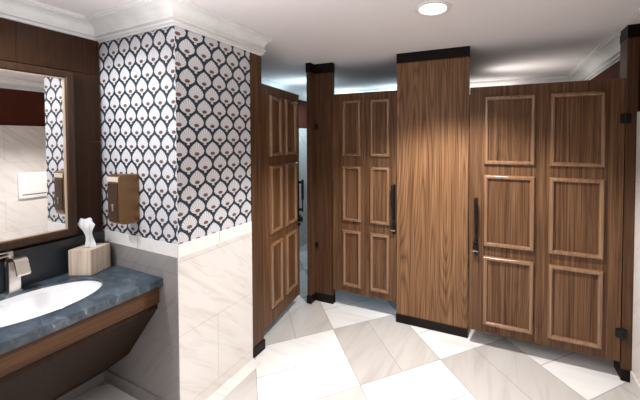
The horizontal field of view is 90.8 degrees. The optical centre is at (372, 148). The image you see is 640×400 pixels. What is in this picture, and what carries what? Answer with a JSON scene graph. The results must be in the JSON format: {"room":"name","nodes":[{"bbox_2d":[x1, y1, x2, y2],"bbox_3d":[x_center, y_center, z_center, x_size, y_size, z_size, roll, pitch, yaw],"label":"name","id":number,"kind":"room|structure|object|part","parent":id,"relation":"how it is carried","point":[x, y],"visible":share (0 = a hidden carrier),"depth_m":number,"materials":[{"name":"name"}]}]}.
{"room":"public restroom","nodes":[
{"label":"public restroom","id":0,"kind":"room"},
{"bbox_2d":[22,43,102,228],"bbox_3d":[-2.403,0.423,1.108,0.104,2.500,2.387,1,2,22],"label":"wall","id":1,"kind":"structure","parent":0,"point":[98,43],"depth_m":2.17,"materials":[{"name":"wood"}]},
{"bbox_2d":[15,21,16,60],"bbox_3d":[-2.051,-0.619,1.783,0.017,0.230,0.004,1,2,22],"label":"trim","id":2,"kind":"structure","parent":1,"relation":"attached to","point":[15,21],"depth_m":1.78,"materials":[{"name":"wood"}]},
{"bbox_2d":[0,61,76,250],"bbox_3d":[-2.172,0.048,1.377,0.080,1.028,1.322,1,2,22],"label":"wall mirror","id":3,"kind":"object","parent":1,"relation":"attached to","point":[38,198],"visible":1,"depth_m":1.82,"materials":[{"name":"clear glass"}]},
{"bbox_2d":[0,17,101,251],"bbox_3d":[-2.334,0.043,1.109,0.017,1.537,2.286,1,2,22],"label":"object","id":4,"kind":"structure","parent":1,"relation":"attached to","point":[37,46],"depth_m":2.05,"materials":[{"name":"brown wood"}]},
{"bbox_2d":[0,230,104,292],"bbox_3d":[-2.182,0.700,1.446,0.020,0.220,1.580,1,2,22],"label":"backsplash","id":5,"kind":"structure","parent":1,"relation":"attached to","point":[48,260],"depth_m":1.90,"materials":[{"name":"stone"}]},
{"bbox_2d":[0,230,162,399],"bbox_3d":[-1.888,1.093,1.337,0.653,1.000,1.583,1,2,22],"label":"vanity","id":6,"kind":"object","parent":1,"relation":"attached to","point":[48,356],"visible":0.86,"depth_m":1.70,"materials":[{"name":"blue stone"}]},
{"bbox_3d":[-1.909,1.285,1.359,0.595,0.615,1.565,1,2,22],"label":"knee panel","id":7,"kind":"part","parent":6,"relation":"part of","materials":[{"name":"brown wood"}]},
{"bbox_2d":[0,263,162,354],"bbox_3d":[-1.888,0.835,1.331,0.652,0.045,1.583,1,2,22],"label":"countertop","id":8,"kind":"structure","parent":6,"relation":"on","point":[120,284],"depth_m":1.68,"materials":[{"name":"blue stone"}]},
{"bbox_2d":[0,250,30,294],"bbox_3d":[-1.985,0.687,1.682,0.155,0.234,0.144,1,2,22],"label":"faucet","id":9,"kind":"object","parent":8,"relation":"on","point":[18,266],"visible":1,"depth_m":1.72,"materials":[{"name":"silver metal"}]},
{"bbox_3d":[-2.036,0.588,1.687,0.036,0.036,0.118,1,2,22],"label":"lever","id":10,"kind":"part","parent":9,"relation":"part of","materials":[{"name":"silver metal"}]},
{"bbox_3d":[-2.015,0.715,1.742,0.054,0.175,0.058,1,2,22],"label":"post","id":11,"kind":"part","parent":9,"relation":"part of","materials":[{"name":"silver metal"}]},
{"bbox_3d":[-1.968,0.646,1.721,0.153,0.093,0.052,1,2,22],"label":"spout","id":12,"kind":"part","parent":9,"relation":"part of","materials":[{"name":"silver metal"}]},
{"bbox_2d":[0,281,101,326],"bbox_3d":[-1.783,0.904,1.638,0.435,0.171,0.576,1,2,22],"label":"basin","id":13,"kind":"object","parent":8,"relation":"in","point":[32,304],"visible":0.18,"depth_m":1.80,"materials":[{"name":"white ceramic"}]},
{"bbox_2d":[68,243,110,275],"bbox_3d":[-1.834,0.715,2.016,0.143,0.160,0.143,0,1,0],"label":"tissue box cover","id":14,"kind":"object","parent":8,"relation":"on","point":[82,261],"visible":0.83,"depth_m":1.95,"materials":[{"name":"brown wood"}]},
{"bbox_2d":[77,218,95,246],"bbox_3d":[-1.847,0.544,2.013,0.112,0.184,0.051,0,1,0],"label":"tissue","id":15,"kind":"object","parent":14,"relation":"in","point":[86,225],"visible":1,"depth_m":2.00,"materials":[{"name":"paper"}]},
{"bbox_2d":[56,369,163,399],"bbox_3d":[-1.885,1.626,1.327,0.712,0.085,1.627,1,2,22],"label":"baseboard","id":16,"kind":"structure","parent":1,"relation":"attached to","point":[110,377],"depth_m":2.09,"materials":[{"name":"tile"}]},
{"bbox_2d":[0,0,272,55],"bbox_3d":[-1.778,-0.768,1.234,0.936,0.124,2.979,1,2,22],"label":"trim","id":17,"kind":"structure","parent":1,"relation":"attached to","point":[138,16],"depth_m":1.92,"materials":[{"name":"white paint"}]},
{"bbox_2d":[299,100,306,246],"bbox_3d":[-1.557,0.349,4.128,0.112,2.500,2.730,1,2,22],"label":"wall","id":18,"kind":"structure","parent":0,"point":[302,104],"depth_m":5.04,"materials":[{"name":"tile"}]},
{"bbox_2d":[34,0,639,91],"bbox_3d":[-0.280,-0.900,2.031,4.036,0.100,5.758,1,2,22],"label":"ceiling","id":19,"kind":"structure","parent":0,"point":[506,39],"depth_m":2.26,"materials":[{"name":"paint"}]},
{"bbox_2d":[414,0,451,16],"bbox_3d":[0.362,-0.842,1.882,0.224,0.008,0.224,1,2,22],"label":"recessed light","id":20,"kind":"object","parent":19,"relation":"in","point":[433,8],"visible":1,"depth_m":1.87,"materials":[{"name":"white plastic"}]},
{"bbox_2d":[74,244,637,399],"bbox_3d":[-0.280,1.699,2.094,4.036,0.100,5.758,1,2,22],"label":"floor","id":21,"kind":"structure","parent":0,"point":[354,347],"depth_m":2.36,"materials":[{"name":"tile"}]},
{"bbox_2d":[99,26,252,399],"bbox_3d":[-1.643,0.392,2.367,1.282,2.500,0.596,1,2,22],"label":"wall pier","id":22,"kind":"object","parent":21,"relation":"on","point":[175,101],"visible":0.74,"depth_m":2.02,"materials":[{"name":"paper"}]},
{"bbox_2d":[107,174,139,224],"bbox_3d":[-1.579,0.317,1.965,0.110,0.315,0.126,1,2,22],"label":"wall dispenser","id":23,"kind":"object","parent":22,"relation":"attached to","point":[123,189],"visible":1,"depth_m":1.93,"materials":[{"name":"brown metal"}]},
{"bbox_3d":[-1.600,0.323,1.914,0.098,0.215,0.005,1,2,22],"label":"plate","id":24,"kind":"part","parent":23,"relation":"part of","materials":[{"name":"brown metal"}]},
{"bbox_2d":[177,245,180,399],"bbox_3d":[-1.164,1.115,1.868,0.005,1.079,0.004,1,2,22],"label":"trim","id":25,"kind":"structure","parent":22,"relation":"attached to","point":[177,245],"depth_m":1.87,"materials":[{"name":"tile"}]},
{"bbox_2d":[206,359,261,399],"bbox_3d":[-1.005,1.648,2.136,0.097,0.002,0.590,1,2,22],"label":"trim","id":26,"kind":"structure","parent":21,"relation":"on","point":[227,387],"depth_m":2.21,"materials":[{"name":"tile"}]},
{"bbox_2d":[250,52,264,357],"bbox_3d":[-0.950,0.390,2.476,0.104,2.496,0.125,1,2,22],"label":"pilaster","id":27,"kind":"object","parent":21,"relation":"on","point":[255,60],"visible":0.44,"depth_m":2.45,"materials":[{"name":"brown wood"}]},
{"bbox_2d":[261,83,303,330],"bbox_3d":[-0.813,0.485,2.850,0.098,2.040,0.664,0,1,13],"label":"door","id":28,"kind":"structure","parent":27,"relation":"attached to","point":[282,219],"depth_m":2.79,"materials":[{"name":"brown wood"}]},
{"bbox_3d":[-0.844,-0.191,2.714,0.025,0.520,0.193,0,1,13],"label":"panel moulding","id":29,"kind":"part","parent":28,"relation":"part of","materials":[{"name":"brown wood"}]},
{"bbox_3d":[-0.844,0.438,2.730,0.025,0.590,0.193,0,1,13],"label":"panel moulding","id":30,"kind":"part","parent":28,"relation":"part of","materials":[{"name":"brown wood"}]},
{"bbox_3d":[-0.844,1.096,2.746,0.025,0.565,0.193,0,1,13],"label":"panel moulding","id":31,"kind":"part","parent":28,"relation":"part of","materials":[{"name":"brown wood"}]},
{"bbox_3d":[-0.782,-0.198,2.976,0.025,0.520,0.212,0,1,13],"label":"panel moulding","id":32,"kind":"part","parent":28,"relation":"part of","materials":[{"name":"brown wood"}]},
{"bbox_3d":[-0.782,0.432,2.992,0.025,0.590,0.212,0,1,13],"label":"panel moulding","id":33,"kind":"part","parent":28,"relation":"part of","materials":[{"name":"brown wood"}]},
{"bbox_3d":[-0.782,1.089,3.008,0.025,0.565,0.212,0,1,13],"label":"panel moulding","id":34,"kind":"part","parent":28,"relation":"part of","materials":[{"name":"brown wood"}]},
{"bbox_3d":[-0.748,0.548,3.142,0.026,0.470,0.036,0,1,13],"label":"handle","id":35,"kind":"part","parent":28,"relation":"part of","materials":[{"name":"black metal"}]},
{"bbox_2d":[305,63,334,303],"bbox_3d":[-0.541,0.370,3.247,0.268,2.498,0.157,1,2,22],"label":"pilaster","id":36,"kind":"object","parent":21,"relation":"on","point":[319,77],"visible":0.99,"depth_m":3.24,"materials":[{"name":"brown wood"}]},
{"bbox_2d":[396,46,469,337],"bbox_3d":[0.524,0.382,2.789,0.647,2.498,0.050,1,2,22],"label":"partition panel","id":37,"kind":"object","parent":21,"relation":"on","point":[433,86],"visible":0.98,"depth_m":2.76,"materials":[{"name":"brown wood"}]},
{"bbox_2d":[332,90,396,301],"bbox_3d":[-0.100,0.457,3.043,0.691,2.007,0.098,1,2,22],"label":"door","id":38,"kind":"structure","parent":37,"relation":"attached to","point":[364,124],"depth_m":3.04,"materials":[{"name":"brown wood"}]},
{"bbox_3d":[-0.215,-0.198,3.076,0.204,0.555,0.025,1,2,22],"label":"panel moulding","id":39,"kind":"part","parent":38,"relation":"part of","materials":[{"name":"brown wood"}]},
{"bbox_3d":[-0.215,0.453,3.092,0.204,0.557,0.025,1,2,22],"label":"panel moulding","id":40,"kind":"part","parent":38,"relation":"part of","materials":[{"name":"brown wood"}]},
{"bbox_3d":[-0.215,1.104,3.108,0.204,0.570,0.025,1,2,22],"label":"panel moulding","id":41,"kind":"part","parent":38,"relation":"part of","materials":[{"name":"brown wood"}]},
{"bbox_3d":[0.062,-0.195,2.963,0.202,0.555,0.025,1,2,22],"label":"panel moulding","id":42,"kind":"part","parent":38,"relation":"part of","materials":[{"name":"brown wood"}]},
{"bbox_3d":[0.062,0.456,2.979,0.202,0.557,0.025,1,2,22],"label":"panel moulding","id":43,"kind":"part","parent":38,"relation":"part of","materials":[{"name":"brown wood"}]},
{"bbox_3d":[0.062,1.107,2.995,0.202,0.570,0.025,1,2,22],"label":"panel moulding","id":44,"kind":"part","parent":38,"relation":"part of","materials":[{"name":"brown wood"}]},
{"bbox_3d":[0.197,0.574,2.927,0.036,0.470,0.026,1,2,22],"label":"handle","id":45,"kind":"part","parent":38,"relation":"part of","materials":[{"name":"black metal"}]},
{"bbox_2d":[614,24,639,382],"bbox_3d":[1.818,0.395,2.231,0.072,2.498,0.155,1,2,22],"label":"pilaster","id":46,"kind":"object","parent":21,"relation":"on","point":[630,35],"visible":0.83,"depth_m":2.17,"materials":[{"name":"brown wood"}]},
{"bbox_2d":[468,78,631,361],"bbox_3d":[1.285,0.509,2.357,1.071,2.004,0.098,1,2,22],"label":"door","id":47,"kind":"structure","parent":46,"relation":"attached to","point":[546,166],"depth_m":2.35,"materials":[{"name":"brown wood"}]},
{"bbox_3d":[0.841,0.638,2.543,0.036,0.470,0.026,1,2,22],"label":"handle","id":48,"kind":"part","parent":47,"relation":"part of","materials":[{"name":"black metal"}]},
{"bbox_3d":[0.833,0.803,2.526,0.046,0.050,0.033,1,2,22],"label":"latch knob","id":49,"kind":"part","parent":47,"relation":"part of","materials":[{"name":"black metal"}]},
{"bbox_3d":[1.066,1.159,2.465,0.369,0.569,0.025,1,2,22],"label":"panel moulding","id":50,"kind":"part","parent":47,"relation":"part of","materials":[{"name":"brown wood"}]},
{"bbox_3d":[1.066,0.504,2.449,0.369,0.580,0.025,1,2,22],"label":"panel moulding","id":51,"kind":"part","parent":47,"relation":"part of","materials":[{"name":"brown wood"}]},
{"bbox_3d":[1.066,-0.142,2.433,0.369,0.549,0.025,1,2,22],"label":"panel moulding","id":52,"kind":"part","parent":47,"relation":"part of","materials":[{"name":"brown wood"}]},
{"bbox_3d":[1.486,1.163,2.293,0.348,0.569,0.025,1,2,22],"label":"panel moulding","id":53,"kind":"part","parent":47,"relation":"part of","materials":[{"name":"brown wood"}]},
{"bbox_3d":[1.486,0.508,2.277,0.348,0.580,0.025,1,2,22],"label":"panel moulding","id":54,"kind":"part","parent":47,"relation":"part of","materials":[{"name":"brown wood"}]},
{"bbox_3d":[1.486,-0.138,2.262,0.348,0.549,0.025,1,2,22],"label":"panel moulding","id":55,"kind":"part","parent":47,"relation":"part of","materials":[{"name":"brown wood"}]},
{"bbox_2d":[468,117,469,259],"bbox_3d":[0.747,0.335,4.703,3.943,2.500,0.090,1,2,22],"label":"wall","id":56,"kind":"structure","parent":0,"point":[469,117],"depth_m":4.39,"materials":[{"name":"wood"}]},
{"bbox_2d":[261,31,620,100],"bbox_3d":[0.267,-0.807,3.361,3.840,0.150,2.720,1,2,22],"label":"trim","id":57,"kind":"structure","parent":56,"relation":"attached to","point":[607,53],"depth_m":3.54,"materials":[{"name":"white paint"}]},
{"bbox_2d":[591,58,639,110],"bbox_3d":[1.549,0.417,1.339,0.101,2.500,5.716,1,2,22],"label":"wall","id":58,"kind":"structure","parent":0,"point":[613,72],"depth_m":2.65,"materials":[{"name":"paint"}]},
{"bbox_2d":[630,371,639,399],"bbox_3d":[1.107,1.639,0.476,0.010,0.100,3.647,1,2,22],"label":"baseboard","id":59,"kind":"structure","parent":58,"relation":"attached to","point":[634,383],"depth_m":2.08,"materials":[{"name":"tile"}]},
{"bbox_2d":[630,8,639,19],"bbox_3d":[-0.502,-0.762,0.998,3.478,0.124,3.505,1,2,22],"label":"trim","id":60,"kind":"structure","parent":58,"relation":"attached to","point":[636,16],"depth_m":1.95,"materials":[{"name":"white paint"}]},
{"bbox_2d":[632,111,639,383],"bbox_3d":[1.122,0.739,0.455,0.017,1.900,3.659,1,2,22],"label":"trim","id":61,"kind":"structure","parent":58,"relation":"attached to","point":[636,285],"depth_m":2.10,"materials":[{"name":"tile"}]}
]}

